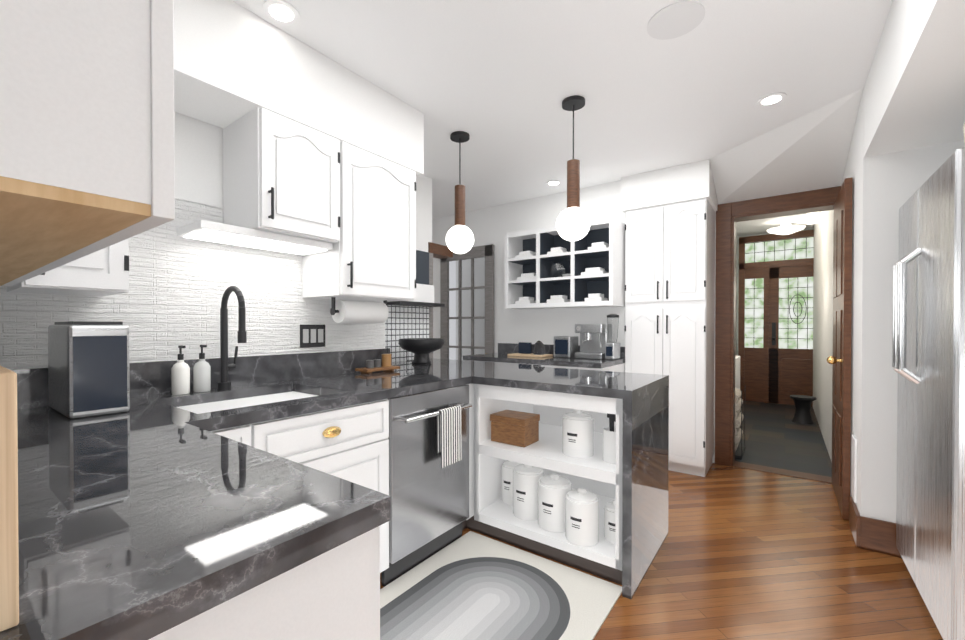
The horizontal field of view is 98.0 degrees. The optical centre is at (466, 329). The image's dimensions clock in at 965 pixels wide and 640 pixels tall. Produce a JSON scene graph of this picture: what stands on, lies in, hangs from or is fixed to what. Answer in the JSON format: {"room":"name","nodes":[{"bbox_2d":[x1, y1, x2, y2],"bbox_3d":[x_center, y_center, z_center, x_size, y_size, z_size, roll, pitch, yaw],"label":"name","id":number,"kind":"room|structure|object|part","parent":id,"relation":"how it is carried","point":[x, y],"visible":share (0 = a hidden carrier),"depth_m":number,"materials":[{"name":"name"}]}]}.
{"room":"kitchen","nodes":[
{"label":"kitchen","id":0,"kind":"room"},
{"bbox_2d":[174,112,222,206],"bbox_3d":[-1.870,-0.052,1.127,0.138,2.480,4.200,0,1,37],"label":"wall","id":1,"kind":"structure","parent":0,"point":[198,147],"depth_m":1.88,"materials":[{"name":"paint"}]},
{"bbox_2d":[0,197,384,369],"bbox_3d":[-1.810,-0.194,1.080,0.012,0.735,4.199,0,1,37],"label":"tile backsplash","id":2,"kind":"structure","parent":1,"relation":"attached to","point":[166,305],"depth_m":1.85,"materials":[{"name":"white tile"}]},
{"bbox_2d":[6,238,128,296],"bbox_3d":[-1.321,-0.525,1.391,0.383,0.802,0.250,0,1,37],"label":"upper cabinet","id":3,"kind":"object","parent":2,"relation":"attached to","point":[103,272],"visible":0.12,"depth_m":1.33,"materials":[{"name":"white wood"}]},
{"bbox_3d":[-1.175,-0.507,1.295,0.034,0.697,0.214,0,1,37],"label":"handle","id":4,"kind":"part","parent":3,"relation":"part of","materials":[{"name":"black"}]},
{"bbox_2d":[223,107,339,242],"bbox_3d":[-0.863,-0.680,1.993,0.383,0.502,0.395,0,1,37],"label":"upper cabinet","id":5,"kind":"object","parent":2,"relation":"attached to","point":[281,174],"visible":0.92,"depth_m":1.86,"materials":[{"name":"white wood"}]},
{"bbox_2d":[177,220,332,254],"bbox_3d":[-0.943,-0.407,1.921,0.250,0.037,0.590,0,1,37],"label":"under-cabinet light","id":6,"kind":"object","parent":5,"relation":"attached to","point":[206,230],"visible":0.98,"depth_m":1.82,"materials":[{"name":"white plastic"}]},
{"bbox_3d":[-0.746,-0.679,1.904,0.023,0.490,0.383,0,1,37],"label":"door","id":7,"kind":"part","parent":5,"relation":"part of","materials":[{"name":"white wood"}]},
{"bbox_3d":[-0.717,-0.661,1.897,0.034,0.397,0.359,0,1,37],"label":"handle","id":8,"kind":"part","parent":5,"relation":"part of","materials":[{"name":"black"}]},
{"bbox_2d":[300,325,324,347],"bbox_3d":[-0.853,0.036,2.324,0.010,0.125,0.155,0,1,37],"label":"switch plate","id":9,"kind":"object","parent":2,"relation":"attached to","point":[312,335],"visible":1,"depth_m":2.31,"materials":[{"name":"black plastic"}]},
{"bbox_2d":[302,141,415,301],"bbox_3d":[-0.582,-0.553,2.365,0.383,0.762,0.525,0,1,37],"label":"upper cabinet","id":10,"kind":"object","parent":2,"relation":"attached to","point":[370,256],"visible":0.83,"depth_m":2.22,"materials":[{"name":"white wood"}]},
{"bbox_2d":[330,297,388,322],"bbox_3d":[-0.596,-0.103,2.356,0.124,0.136,0.371,0,1,37],"label":"paper towel holder","id":11,"kind":"object","parent":10,"relation":"attached to","point":[345,311],"visible":1,"depth_m":2.28,"materials":[{"name":"white paper"}]},
{"bbox_3d":[-0.465,-0.552,2.276,0.023,0.750,0.513,0,1,37],"label":"door","id":12,"kind":"part","parent":10,"relation":"part of","materials":[{"name":"white wood"}]},
{"bbox_3d":[-0.436,-0.534,2.269,0.034,0.657,0.489,0,1,37],"label":"handle","id":13,"kind":"part","parent":10,"relation":"part of","materials":[{"name":"black"}]},
{"bbox_2d":[416,175,431,284],"bbox_3d":[-0.619,-0.070,3.360,0.152,2.480,0.870,0,1,37],"label":"wall","id":14,"kind":"structure","parent":0,"point":[423,210],"depth_m":3.57,"materials":[{"name":"paint"}]},
{"bbox_2d":[385,305,428,361],"bbox_3d":[-0.578,0.033,3.299,0.008,0.445,0.819,0,1,37],"label":"mosaic","id":15,"kind":"object","parent":14,"relation":"attached to","point":[401,322],"visible":0.5,"depth_m":3.38,"materials":[{"name":"tile"}]},
{"bbox_2d":[387,283,444,306],"bbox_3d":[-0.408,-0.275,3.380,0.159,0.170,0.520,0,1,37],"label":"shelf","id":16,"kind":"object","parent":14,"relation":"attached to","point":[424,295],"visible":0.69,"depth_m":3.34,"materials":[{"name":"black"}]},
{"bbox_2d":[429,253,432,358],"bbox_3d":[-0.371,0.253,3.689,0.152,1.830,0.050,0,1,37],"label":"trim","id":17,"kind":"structure","parent":14,"relation":"attached to","point":[430,308],"depth_m":3.64,"materials":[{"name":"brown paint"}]},
{"bbox_2d":[428,242,452,258],"bbox_3d":[-0.288,-0.708,3.788,0.154,0.090,0.320,0,1,37],"label":"lintel beam","id":18,"kind":"structure","parent":14,"relation":"attached to","point":[438,251],"depth_m":3.74,"materials":[{"name":"brown wood"}]},
{"bbox_2d":[494,257,494,352],"bbox_3d":[0.830,-0.082,4.915,2.380,2.480,0.100,0,1,37],"label":"wall","id":19,"kind":"structure","parent":0,"point":[494,304],"depth_m":5.22,"materials":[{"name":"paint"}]},
{"bbox_2d":[432,180,625,358],"bbox_3d":[0.473,-0.079,4.445,2.380,2.480,0.120,0,1,37],"label":"wall","id":20,"kind":"structure","parent":0,"point":[532,326],"depth_m":4.26,"materials":[{"name":"paint"}]},
{"bbox_2d":[440,244,494,359],"bbox_3d":[-0.029,0.117,4.678,0.730,2.046,0.108,0,1,37],"label":"glass door","id":21,"kind":"structure","parent":20,"relation":"attached to","point":[467,300],"depth_m":4.68,"materials":[{"name":"grey paint"}]},
{"bbox_3d":[-0.008,0.036,4.705,0.530,1.646,0.004,0,1,37],"label":"glass","id":22,"kind":"part","parent":21,"relation":"part of","materials":[{"name":"white"}]},
{"bbox_2d":[505,216,624,309],"bbox_3d":[0.874,-0.561,3.853,1.030,0.725,0.327,0,1,37],"label":"upper cabinet","id":23,"kind":"object","parent":20,"relation":"attached to","point":[549,267],"visible":0.96,"depth_m":3.82,"materials":[{"name":"white wood"}]},
{"bbox_3d":[0.853,-0.545,3.924,0.150,0.147,0.062,0,1,37],"label":"platter","id":24,"kind":"part","parent":23,"relation":"part of","materials":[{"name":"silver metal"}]},
{"bbox_2d":[463,343,624,371],"bbox_3d":[0.677,0.659,3.825,1.321,1.015,0.627,0,1,37],"label":"countertop","id":25,"kind":"structure","parent":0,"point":[505,349],"depth_m":3.59,"materials":[{"name":"black stone"}]},
{"bbox_2d":[507,341,552,357],"bbox_3d":[0.589,0.175,3.921,0.360,0.149,0.220,0,1,37],"label":"tray","id":26,"kind":"object","parent":25,"relation":"on","point":[525,349],"visible":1,"depth_m":3.87,"materials":[{"name":"brown wood"}]},
{"bbox_2d":[533,341,544,354],"bbox_3d":[0.662,0.166,3.852,0.110,0.130,0.110,0,1,37],"label":"jar","id":27,"kind":"object","parent":26,"relation":"on","point":[538,348],"depth_m":3.81,"materials":[{"name":"grey ceramic"}]},
{"bbox_2d":[554,336,577,357],"bbox_3d":[0.897,0.156,3.797,0.160,0.190,0.203,0,1,37],"label":"toaster","id":28,"kind":"object","parent":25,"relation":"on","point":[565,346],"visible":0.92,"depth_m":3.72,"materials":[{"name":"metal"}]},
{"bbox_2d":[575,324,608,358],"bbox_3d":[1.089,0.102,3.653,0.240,0.300,0.321,0,1,37],"label":"espresso machine","id":29,"kind":"object","parent":25,"relation":"on","point":[594,339],"visible":0.9,"depth_m":3.61,"materials":[{"name":"metal"}]},
{"bbox_2d":[605,314,619,359],"bbox_3d":[1.236,0.062,3.552,0.100,0.382,0.183,0,1,37],"label":"blender","id":30,"kind":"object","parent":25,"relation":"on","point":[612,349],"visible":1,"depth_m":3.51,"materials":[{"name":"metal"}]},
{"bbox_3d":[1.181,0.183,3.482,0.055,0.080,0.002,0,1,37],"label":"panel","id":31,"kind":"part","parent":30,"relation":"part of","materials":[{"name":"blue plastic"}]},
{"bbox_3d":[1.237,-0.114,3.552,0.100,0.030,0.100,0,1,37],"label":"lid","id":32,"kind":"part","parent":30,"relation":"part of","materials":[{"name":"black plastic"}]},
{"bbox_2d":[607,318,618,342],"bbox_3d":[1.237,0.007,3.553,0.096,0.210,0.096,0,1,37],"label":"jar","id":33,"kind":"object","parent":30,"relation":"on","point":[612,323],"depth_m":3.52,"materials":[{"name":"clear glass"}]},
{"bbox_2d":[231,0,892,218],"bbox_3d":[-0.227,-1.319,1.345,5.000,0.050,6.550,0,1,37],"label":"ceiling","id":34,"kind":"structure","parent":0,"point":[499,81],"depth_m":2.13,"materials":[{"name":"paint"}]},
{"bbox_2d":[0,0,174,285],"bbox_3d":[-1.030,-0.701,0.516,1.239,1.168,0.750,0,1,37],"label":"upper cabinet","id":35,"kind":"object","parent":34,"relation":"hanging from","point":[87,159],"visible":1,"depth_m":0.40,"materials":[{"name":"white wood"}]},
{"bbox_2d":[262,0,299,24],"bbox_3d":[-0.757,-1.292,1.711,0.140,0.007,0.140,0,1,37],"label":"recessed light","id":36,"kind":"object","parent":34,"relation":"in","point":[282,12],"visible":1,"depth_m":1.71,"materials":[{"name":"paint"}]},
{"bbox_2d":[174,0,423,175],"bbox_3d":[-1.667,-1.107,0.964,0.342,0.364,4.200,0,1,37],"label":"soffit","id":37,"kind":"object","parent":34,"relation":"attached to","point":[233,62],"depth_m":1.81,"materials":[{"name":"paint"}]},
{"bbox_2d":[446,131,473,253],"bbox_3d":[-0.047,-0.907,2.825,0.192,0.795,0.192,0,1,37],"label":"pendant light","id":38,"kind":"object","parent":34,"relation":"hanging from","point":[459,237],"visible":1,"depth_m":2.79,"materials":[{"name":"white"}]},
{"bbox_3d":[-0.047,-0.606,2.828,0.192,0.192,0.192,0,1,37],"label":"globe","id":39,"kind":"part","parent":38,"relation":"part of"},
{"bbox_2d":[546,180,561,185],"bbox_3d":[0.776,-1.308,3.754,0.140,0.007,0.140,0,1,37],"label":"recessed light","id":40,"kind":"object","parent":34,"relation":"in","point":[553,182],"visible":1,"depth_m":3.75,"materials":[{"name":"paint"}]},
{"bbox_2d":[556,95,590,240],"bbox_3d":[0.609,-0.904,2.399,0.192,0.795,0.192,0,1,37],"label":"pendant light","id":41,"kind":"object","parent":34,"relation":"hanging from","point":[573,222],"visible":1,"depth_m":2.37,"materials":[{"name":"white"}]},
{"bbox_3d":[0.609,-0.602,2.402,0.192,0.192,0.192,0,1,37],"label":"globe","id":42,"kind":"part","parent":41,"relation":"part of"},
{"bbox_2d":[647,0,704,39],"bbox_3d":[0.875,-1.294,1.761,0.220,0.005,0.220,0,1,37],"label":"ceiling speaker","id":43,"kind":"object","parent":34,"relation":"attached to","point":[676,20],"visible":1,"depth_m":1.75,"materials":[{"name":"white plastic"}]},
{"bbox_2d":[756,92,786,106],"bbox_3d":[1.720,-1.297,2.371,0.140,0.007,0.140,0,1,37],"label":"recessed light","id":44,"kind":"object","parent":34,"relation":"in","point":[771,99],"visible":1,"depth_m":2.36,"materials":[{"name":"paint"}]},
{"bbox_2d":[864,0,964,157],"bbox_3d":[0.878,-1.091,-0.201,0.969,0.379,5.420,0,1,37],"label":"soffit","id":45,"kind":"structure","parent":34,"relation":"attached to","point":[914,92],"depth_m":1.64,"materials":[{"name":"paint"}]},
{"bbox_2d":[380,401,942,639],"bbox_3d":[1.058,1.198,3.058,5.000,0.050,10.800,0,1,37],"label":"floor","id":46,"kind":"structure","parent":0,"point":[745,554],"depth_m":2.09,"materials":[{"name":"brown wood"}]},
{"bbox_2d":[0,286,668,639],"bbox_3d":[-0.760,0.500,1.457,1.927,1.372,4.060,0,1,37],"label":"base unit","id":47,"kind":"object","parent":46,"relation":"on","point":[246,498],"visible":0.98,"depth_m":0.78,"materials":[{"name":"black stone"}]},
{"bbox_2d":[0,366,18,631],"bbox_3d":[-0.499,0.091,0.395,0.128,0.375,0.092,0,1,37],"label":"knife block","id":48,"kind":"object","parent":47,"relation":"on","point":[9,581],"visible":1,"depth_m":0.39,"materials":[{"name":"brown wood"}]},
{"bbox_2d":[48,321,129,418],"bbox_3d":[-1.274,0.122,1.411,0.326,0.295,0.150,0,1,37],"label":"toaster oven","id":49,"kind":"object","parent":47,"relation":"on","point":[88,369],"visible":1,"depth_m":1.31,"materials":[{"name":"metal"}]},
{"bbox_2d":[171,345,189,394],"bbox_3d":[-1.188,0.167,1.741,0.067,0.200,0.064,0,1,37],"label":"soap bottle","id":50,"kind":"object","parent":47,"relation":"on","point":[180,376],"visible":1,"depth_m":1.72,"materials":[{"name":"white plastic"}]},
{"bbox_2d":[193,345,210,391],"bbox_3d":[-1.140,0.167,1.805,0.067,0.200,0.064,0,1,37],"label":"soap bottle","id":51,"kind":"object","parent":47,"relation":"on","point":[202,375],"visible":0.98,"depth_m":1.78,"materials":[{"name":"white glass"}]},
{"bbox_2d":[218,286,246,389],"bbox_3d":[-1.014,0.039,1.840,0.213,0.457,0.082,0,1,37],"label":"faucet","id":52,"kind":"object","parent":47,"relation":"on","point":[224,384],"depth_m":1.86,"materials":[{"name":"black metal"}]},
{"bbox_3d":[-0.519,0.399,1.625,0.027,0.044,0.080,0,1,37],"label":"cab cup pull","id":53,"kind":"part","parent":47,"relation":"part of","materials":[{"name":"gold metal"}]},
{"bbox_2d":[355,354,399,373],"bbox_3d":[-0.545,0.208,2.572,0.115,0.105,0.260,0,1,37],"label":"tray","id":54,"kind":"object","parent":47,"relation":"on","point":[374,365],"visible":1,"depth_m":2.55,"materials":[{"name":"brown wood"}]},
{"bbox_2d":[382,354,390,366],"bbox_3d":[-0.504,0.193,2.629,0.060,0.076,0.060,0,1,37],"label":"candle","id":55,"kind":"object","parent":54,"relation":"on","point":[386,358],"depth_m":2.60,"materials":[{"name":"brown wax"}]},
{"bbox_2d":[398,338,444,363],"bbox_3d":[-0.340,0.163,3.144,0.344,0.185,0.344,0,1,37],"label":"pedestal bowl","id":56,"kind":"object","parent":47,"relation":"on","point":[421,349],"visible":1,"depth_m":3.04,"materials":[{"name":"black"}]},
{"bbox_2d":[474,384,622,570],"bbox_3d":[0.576,0.692,2.394,0.826,0.773,0.685,0,1,37],"label":"shelf unit","id":57,"kind":"object","parent":47,"relation":"attached to","point":[598,476],"visible":0.31,"depth_m":2.25,"materials":[{"name":"white wood"}]},
{"bbox_2d":[501,460,521,504],"bbox_3d":[0.275,0.903,2.520,0.136,0.256,0.137,0,1,37],"label":"canister","id":58,"kind":"object","parent":57,"relation":"in","point":[507,467],"visible":0.46,"depth_m":2.47,"materials":[{"name":"white ceramic"}]},
{"bbox_3d":[0.275,0.795,2.519,0.117,0.040,0.117,0,1,37],"label":"lid","id":59,"kind":"part","parent":58,"relation":"part of","materials":[{"name":"white ceramic"}]},
{"bbox_2d":[490,410,539,446],"bbox_3d":[0.275,0.565,2.410,0.230,0.154,0.180,0,1,37],"label":"box","id":60,"kind":"object","parent":57,"relation":"in","point":[515,428],"visible":1,"depth_m":2.35,"materials":[{"name":"brown wood"}]},
{"bbox_3d":[0.275,0.507,2.410,0.230,0.039,0.180,0,1,37],"label":"lid","id":61,"kind":"part","parent":60,"relation":"part of","materials":[{"name":"brown wood"}]},
{"bbox_2d":[513,464,543,520],"bbox_3d":[0.342,0.890,2.343,0.172,0.286,0.173,0,1,37],"label":"canister","id":62,"kind":"object","parent":57,"relation":"in","point":[526,478],"visible":0.77,"depth_m":2.27,"materials":[{"name":"white ceramic"}]},
{"bbox_3d":[0.342,0.767,2.343,0.148,0.040,0.148,0,1,37],"label":"lid","id":63,"kind":"part","parent":62,"relation":"part of","materials":[{"name":"white ceramic"}]},
{"bbox_2d":[538,474,571,532],"bbox_3d":[0.463,0.901,2.214,0.176,0.266,0.177,0,1,37],"label":"canister","id":64,"kind":"object","parent":57,"relation":"in","point":[554,490],"visible":0.88,"depth_m":2.14,"materials":[{"name":"white ceramic"}]},
{"bbox_3d":[0.463,0.788,2.213,0.151,0.040,0.151,0,1,37],"label":"lid","id":65,"kind":"part","parent":64,"relation":"part of","materials":[{"name":"white ceramic"}]},
{"bbox_2d":[562,409,593,458],"bbox_3d":[0.573,0.529,2.165,0.156,0.230,0.157,0,1,37],"label":"tea canister","id":66,"kind":"object","parent":57,"relation":"in","point":[577,433],"visible":0.92,"depth_m":2.10,"materials":[{"name":"white ceramic"}]},
{"bbox_3d":[0.573,0.433,2.165,0.134,0.040,0.134,0,1,37],"label":"lid","id":67,"kind":"part","parent":66,"relation":"part of","materials":[{"name":"white ceramic"}]},
{"bbox_2d":[565,488,598,546],"bbox_3d":[0.568,0.912,2.071,0.160,0.246,0.161,0,1,37],"label":"canister","id":68,"kind":"object","parent":57,"relation":"in","point":[582,517],"visible":1,"depth_m":2.01,"materials":[{"name":"white ceramic"}]},
{"bbox_3d":[0.568,0.809,2.071,0.138,0.040,0.138,0,1,37],"label":"lid","id":69,"kind":"part","parent":68,"relation":"part of","materials":[{"name":"white ceramic"}]},
{"bbox_2d":[604,500,614,543],"bbox_3d":[0.736,0.939,2.070,0.116,0.190,0.117,0,1,37],"label":"canister","id":70,"kind":"object","parent":57,"relation":"in","point":[609,521],"visible":0.5,"depth_m":2.04,"materials":[{"name":"white ceramic"}]},
{"bbox_3d":[0.736,0.864,2.069,0.100,0.040,0.100,0,1,37],"label":"lid","id":71,"kind":"part","parent":70,"relation":"part of","materials":[{"name":"white ceramic"}]},
{"bbox_2d":[603,413,615,463],"bbox_3d":[0.720,0.505,2.054,0.104,0.279,0.104,0,1,37],"label":"soap dispenser","id":72,"kind":"object","parent":57,"relation":"in","point":[609,444],"visible":0.54,"depth_m":2.02,"materials":[{"name":"white plastic"}]},
{"bbox_2d":[381,384,471,586],"bbox_3d":[-0.369,0.743,2.280,0.643,0.871,0.582,0,1,37],"label":"dishwasher","id":73,"kind":"object","parent":46,"relation":"on","point":[428,437],"visible":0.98,"depth_m":2.07,"materials":[{"name":"silver metal"}]},
{"bbox_3d":[-0.140,0.415,2.103,0.054,0.022,0.490,0,1,37],"label":"handle","id":74,"kind":"part","parent":73,"relation":"part of","materials":[{"name":"silver metal"}]},
{"bbox_2d":[437,405,461,467],"bbox_3d":[-0.090,0.542,2.141,0.033,0.286,0.160,0,1,37],"label":"towel","id":75,"kind":"object","parent":73,"relation":"hanging from","point":[448,419],"depth_m":2.12,"materials":[{"name":"white fabric"}]},
{"bbox_2d":[380,531,621,639],"bbox_3d":[-0.049,1.180,1.623,0.872,0.008,1.375,0,1,37],"label":"rug","id":76,"kind":"object","parent":46,"relation":"on","point":[470,585],"visible":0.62,"depth_m":1.83,"materials":[{"name":"grey fabric"}]},
{"bbox_2d":[624,198,714,476],"bbox_3d":[1.748,0.073,3.624,0.615,2.190,0.543,0,1,37],"label":"pantry cabinet","id":77,"kind":"object","parent":46,"relation":"on","point":[669,328],"visible":0.94,"depth_m":3.39,"materials":[{"name":"white wood"}]},
{"bbox_2d":[735,356,739,388],"bbox_3d":[3.239,0.746,5.144,0.150,0.820,0.565,0,1,37],"label":"radiator","id":78,"kind":"object","parent":46,"relation":"on","point":[737,372],"visible":0.15,"depth_m":5.03,"materials":[{"name":"white metal"}]},
{"bbox_2d":[735,388,744,459],"bbox_3d":[2.495,0.855,3.986,0.225,0.620,0.420,0,1,37],"label":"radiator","id":79,"kind":"object","parent":46,"relation":"on","point":[739,449],"visible":0.31,"depth_m":3.81,"materials":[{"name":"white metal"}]},
{"bbox_2d":[790,395,816,423],"bbox_3d":[4.174,0.995,5.212,0.260,0.320,0.260,0,1,37],"label":"stool","id":80,"kind":"object","parent":46,"relation":"on","point":[803,404],"visible":1,"depth_m":5.15,"materials":[{"name":"black wood"}]},
{"bbox_2d":[892,147,964,639],"bbox_3d":[2.230,0.285,1.553,0.902,1.800,0.910,0,1,37],"label":"fridge","id":81,"kind":"object","parent":46,"relation":"on","point":[928,318],"visible":1,"depth_m":1.61,"materials":[{"name":"silver metal"}]},
{"bbox_3d":[1.935,-0.058,1.843,0.079,0.581,0.130,0,1,37],"label":"handle","id":82,"kind":"part","parent":81,"relation":"part of","materials":[{"name":"silver metal"}]},
{"bbox_2d":[962,123,964,141],"bbox_3d":[1.995,-0.686,1.454,0.360,0.160,0.360,0,1,37],"label":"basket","id":83,"kind":"object","parent":81,"relation":"on","point":[963,127],"visible":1,"depth_m":1.58,"materials":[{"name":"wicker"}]},
{"bbox_2d":[621,159,717,212],"bbox_3d":[1.753,-1.167,3.629,0.665,0.287,0.520,0,1,37],"label":"ceiling soffit","id":84,"kind":"structure","parent":0,"point":[681,183],"depth_m":3.40,"materials":[{"name":"paint"}]},
{"bbox_2d":[713,203,724,462],"bbox_3d":[1.998,-0.074,3.866,0.750,2.480,0.140,0,1,37],"label":"wall","id":85,"kind":"structure","parent":0,"point":[714,350],"depth_m":3.66,"materials":[{"name":"paint"}]},
{"bbox_2d":[715,177,852,519],"bbox_3d":[2.304,0.049,3.164,0.813,2.245,0.930,0,1,37],"label":"door frame","id":86,"kind":"structure","parent":85,"relation":"attached to","point":[729,216],"depth_m":3.31,"materials":[{"name":"brown wood"}]},
{"bbox_3d":[2.325,0.196,2.654,0.074,0.052,0.052,0,1,37],"label":"knob","id":87,"kind":"part","parent":86,"relation":"part of","materials":[{"name":"gold metal"}]},
{"bbox_2d":[735,235,737,355],"bbox_3d":[3.327,-0.272,5.524,0.120,2.850,4.110,0,1,37],"label":"wall","id":88,"kind":"structure","parent":0,"point":[736,294],"depth_m":6.83,"materials":[{"name":"paint"}]},
{"bbox_2d":[737,238,785,355],"bbox_3d":[5.024,-0.281,6.628,1.490,2.850,0.100,0,1,37],"label":"wall","id":89,"kind":"structure","parent":0,"point":[738,289],"depth_m":6.96,"materials":[{"name":"paint"}]},
{"bbox_2d":[736,213,814,237],"bbox_3d":[3.754,-1.529,5.101,2.200,0.050,4.250,0,1,37],"label":"ceiling","id":90,"kind":"structure","parent":0,"point":[753,227],"depth_m":6.11,"materials":[{"name":"paint"}]},
{"bbox_2d":[767,220,803,234],"bbox_3d":[4.429,-1.416,5.827,0.438,0.185,0.438,0,1,31],"label":"hall ceiling light","id":91,"kind":"object","parent":90,"relation":"attached to","point":[786,227],"depth_m":5.78,"materials":[{"name":"white glass"}]},
{"bbox_3d":[4.429,-1.416,5.827,0.440,0.185,0.440,0,1,37],"label":"lamp shade","id":92,"kind":"part","parent":91,"relation":"part of","materials":[{"name":"white glass"}]},
{"bbox_2d":[787,212,819,229],"bbox_3d":[4.306,-1.411,5.217,0.438,0.185,0.438,0,1,31],"label":"hall ceiling light","id":93,"kind":"object","parent":90,"relation":"attached to","point":[811,218],"depth_m":5.19,"materials":[{"name":"white glass"}]},
{"bbox_3d":[4.306,-1.411,5.217,0.440,0.185,0.440,0,1,37],"label":"lamp shade","id":94,"kind":"part","parent":93,"relation":"part of","materials":[{"name":"white glass"}]},
{"bbox_2d":[710,88,862,203],"bbox_3d":[2.155,-1.191,2.946,0.797,0.229,1.119,0,1,37],"label":"wall","id":95,"kind":"structure","parent":0,"point":[808,151],"depth_m":2.95,"materials":[{"name":"paint"}]},
{"bbox_2d":[813,88,894,521],"bbox_3d":[3.803,-0.263,4.365,0.120,2.850,5.380,0,1,37],"label":"wall","id":96,"kind":"structure","parent":0,"point":[872,271],"depth_m":2.25,"materials":[{"name":"paint"}]},
{"bbox_2d":[738,229,813,406],"bbox_3d":[4.875,-0.165,6.440,1.180,2.620,0.120,0,1,37],"label":"door","id":97,"kind":"structure","parent":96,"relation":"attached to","point":[771,373],"depth_m":6.48,"materials":[{"name":"brown wood"}]},
{"bbox_2d":[771,323,775,344],"bbox_3d":[4.723,0.070,6.458,0.056,0.350,0.078,0,1,37],"label":"hardware piece","id":98,"kind":"object","parent":97,"relation":"attached to","point":[773,338],"visible":1,"depth_m":6.47,"materials":[{"name":"black metal"}]},
{"bbox_3d":[4.872,-0.540,6.433,1.020,1.670,0.010,0,1,37],"label":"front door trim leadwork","id":99,"kind":"part","parent":97,"relation":"part of","materials":[{"name":"black metal"}]},
{"bbox_2d":[851,435,856,502],"bbox_3d":[2.251,0.808,2.438,0.011,0.360,0.140,0,1,37],"label":"air vent","id":100,"kind":"object","parent":96,"relation":"in","point":[854,471],"visible":0.98,"depth_m":2.39,"materials":[{"name":"white metal"}]},
{"bbox_2d":[892,140,964,522],"bbox_3d":[2.600,-0.059,1.978,0.850,2.480,0.120,0,1,37],"label":"wall","id":101,"kind":"structure","parent":0,"point":[916,169],"depth_m":2.16,"materials":[{"name":"paint"}]},
{"bbox_2d":[849,496,901,557],"bbox_3d":[2.599,1.095,2.101,0.988,0.170,0.340,0,1,37],"label":"baseboard","id":102,"kind":"structure","parent":101,"relation":"attached to","point":[874,535],"depth_m":2.23,"materials":[{"name":"brown wood"}]}
]}

